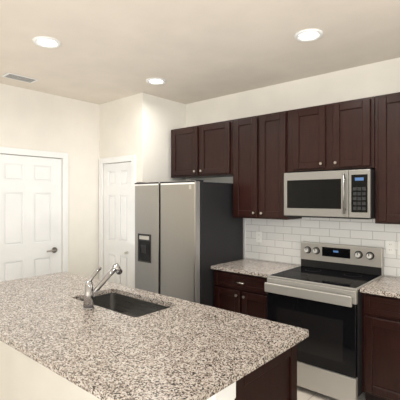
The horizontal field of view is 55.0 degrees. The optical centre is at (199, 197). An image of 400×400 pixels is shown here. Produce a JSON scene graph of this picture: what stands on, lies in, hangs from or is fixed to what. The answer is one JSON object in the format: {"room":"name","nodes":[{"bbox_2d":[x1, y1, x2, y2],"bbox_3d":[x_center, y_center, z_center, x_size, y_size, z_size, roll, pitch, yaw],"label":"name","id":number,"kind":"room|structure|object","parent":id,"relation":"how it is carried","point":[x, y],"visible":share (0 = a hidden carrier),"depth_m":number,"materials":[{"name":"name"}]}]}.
{"room":"kitchen","nodes":[
{"label":"kitchen","id":0,"kind":"room"},
{"bbox_2d":[0,83,98,278],"bbox_3d":[-3.407,0.190,2.696,0.120,2.820,6.240,0,0,41],"label":"wall","id":1,"kind":"structure","parent":0,"point":[29,119],"depth_m":4.70,"materials":[{"name":"paint"}]},
{"bbox_2d":[0,147,67,281],"bbox_3d":[-1.920,0.527,4.312,0.104,2.145,0.950,0,0,41],"label":"entry door","id":2,"kind":"structure","parent":1,"relation":"in","point":[30,186],"depth_m":4.33,"materials":[{"name":"white paint"}]},
{"bbox_2d":[99,93,185,276],"bbox_3d":[-0.756,0.190,5.090,0.980,2.820,0.850,0,0,41],"label":"wall","id":3,"kind":"structure","parent":0,"point":[140,125],"depth_m":4.67,"materials":[{"name":"paint"}]},
{"bbox_2d":[99,155,135,287],"bbox_3d":[-1.023,0.545,4.768,0.730,2.110,0.085,0,0,41],"label":"pantry door","id":4,"kind":"structure","parent":3,"relation":"in","point":[119,178],"depth_m":4.74,"materials":[{"name":"white paint"}]},
{"bbox_2d":[0,0,399,103],"bbox_3d":[-0.637,-1.270,0.852,6.720,0.100,7.090,0,0,41],"label":"ceiling","id":5,"kind":"structure","parent":0,"point":[108,51],"depth_m":3.01,"materials":[{"name":"paint"}]},
{"bbox_2d":[2,73,37,82],"bbox_3d":[-1.824,-1.214,3.892,0.150,0.010,0.300,0,0,41],"label":"ceiling vent","id":6,"kind":"object","parent":5,"relation":"attached to","point":[8,75],"depth_m":3.88,"materials":[{"name":"white metal"}]},
{"bbox_2d":[32,36,60,47],"bbox_3d":[-1.195,-1.212,3.000,0.210,0.014,0.210,0,0,41],"label":"recessed light","id":7,"kind":"object","parent":5,"relation":"in","point":[43,41],"visible":1,"depth_m":2.98,"materials":[{"name":"white paint"}]},
{"bbox_2d":[146,78,165,84],"bbox_3d":[-0.457,-1.212,4.001,0.210,0.014,0.210,0,0,41],"label":"recessed light","id":8,"kind":"object","parent":5,"relation":"in","point":[155,81],"visible":1,"depth_m":3.99,"materials":[{"name":"white paint"}]},
{"bbox_2d":[294,29,322,41],"bbox_3d":[0.813,-1.212,2.871,0.210,0.014,0.210,0,0,41],"label":"recessed light","id":9,"kind":"object","parent":5,"relation":"in","point":[306,35],"visible":1,"depth_m":2.86,"materials":[{"name":"white paint"}]},
{"bbox_2d":[186,57,399,276],"bbox_3d":[2.016,0.190,3.158,5.740,2.820,0.128,0,0,41],"label":"wall","id":10,"kind":"structure","parent":0,"point":[281,239],"depth_m":3.91,"materials":[{"name":"paint"}]},
{"bbox_2d":[171,120,232,178],"bbox_3d":[0.082,-0.545,4.524,0.940,0.590,0.359,0,0,41],"label":"upper cabinet","id":11,"kind":"object","parent":10,"relation":"attached to","point":[205,150],"visible":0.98,"depth_m":4.37,"materials":[{"name":"brown wood"}]},
{"bbox_2d":[256,232,261,242],"bbox_3d":[0.652,0.433,4.256,0.072,0.116,0.008,0,0,41],"label":"outlet","id":12,"kind":"object","parent":10,"relation":"attached to","point":[258,234],"visible":1,"depth_m":4.25,"materials":[{"name":"white plastic"}]},
{"bbox_2d":[233,111,301,219],"bbox_3d":[0.683,-0.315,4.002,0.645,1.050,0.359,0,0,41],"label":"upper cabinet","id":13,"kind":"object","parent":10,"relation":"attached to","point":[260,142],"visible":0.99,"depth_m":3.87,"materials":[{"name":"brown wood"}]},
{"bbox_2d":[288,96,374,171],"bbox_3d":[1.228,-0.545,3.528,0.791,0.590,0.359,0,0,41],"label":"upper cabinet","id":14,"kind":"object","parent":10,"relation":"attached to","point":[339,135],"visible":0.99,"depth_m":3.40,"materials":[{"name":"brown wood"}]},
{"bbox_2d":[284,169,374,218],"bbox_3d":[1.200,-0.032,3.490,0.776,0.412,0.454,0,0,41],"label":"microwave","id":15,"kind":"object","parent":14,"relation":"attached to","point":[343,194],"visible":0.95,"depth_m":3.31,"materials":[{"name":"grey metal"}]},
{"bbox_2d":[375,92,399,223],"bbox_3d":[1.822,-0.315,3.012,0.773,1.050,0.359,0,0,41],"label":"upper cabinet","id":16,"kind":"object","parent":10,"relation":"attached to","point":[387,106],"visible":1,"depth_m":3.09,"materials":[{"name":"brown wood"}]},
{"bbox_2d":[386,240,394,253],"bbox_3d":[1.671,0.433,3.370,0.072,0.116,0.008,0,0,41],"label":"outlet","id":17,"kind":"object","parent":10,"relation":"attached to","point":[390,245],"visible":1,"depth_m":3.37,"materials":[{"name":"white plastic"}]},
{"bbox_2d":[297,385,364,399],"bbox_3d":[-0.637,1.650,0.852,6.720,0.100,7.090,0,0,41],"label":"floor","id":18,"kind":"structure","parent":0,"point":[302,393],"depth_m":3.11,"materials":[{"name":"tile"}]},
{"bbox_2d":[0,263,308,399],"bbox_3d":[-0.698,1.016,2.382,2.420,1.168,1.080,0,0,41],"label":"kitchen island","id":19,"kind":"object","parent":18,"relation":"on","point":[64,335],"visible":1,"depth_m":1.92,"materials":[{"name":"stone"}]},
{"bbox_2d":[83,263,121,309],"bbox_3d":[-0.620,0.559,2.465,0.072,0.254,0.290,0,0,41],"label":"faucet","id":20,"kind":"object","parent":19,"relation":"on","point":[89,293],"depth_m":2.39,"materials":[{"name":"silver metal"}]},
{"bbox_2d":[81,293,169,316],"bbox_3d":[-0.517,0.826,2.560,0.732,0.214,0.387,0,0,41],"label":"sink","id":21,"kind":"object","parent":19,"relation":"in","point":[131,305],"depth_m":2.80,"materials":[{"name":"silver metal"}]},
{"bbox_2d":[135,180,242,306],"bbox_3d":[-0.132,0.711,4.327,0.924,1.778,0.822,0,0,41],"label":"refrigerator","id":22,"kind":"object","parent":18,"relation":"on","point":[183,229],"visible":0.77,"depth_m":3.96,"materials":[{"name":"grey metal"}]},
{"bbox_2d":[211,258,300,319],"bbox_3d":[0.579,1.143,3.900,0.692,0.914,0.640,0,0,41],"label":"base cabinet","id":23,"kind":"object","parent":18,"relation":"on","point":[239,285],"visible":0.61,"depth_m":3.72,"materials":[{"name":"brown wood"}]},
{"bbox_2d":[265,241,383,399],"bbox_3d":[1.088,1.020,3.367,0.769,1.160,0.766,0,0,41],"label":"range","id":24,"kind":"object","parent":18,"relation":"on","point":[322,295],"visible":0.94,"depth_m":3.10,"materials":[{"name":"grey metal"}]},
{"bbox_2d":[360,276,399,399],"bbox_3d":[1.722,1.143,2.906,0.784,0.914,0.640,0,0,41],"label":"base cabinet","id":25,"kind":"object","parent":18,"relation":"on","point":[380,297],"visible":1,"depth_m":2.87,"materials":[{"name":"brown wood"}]}
]}

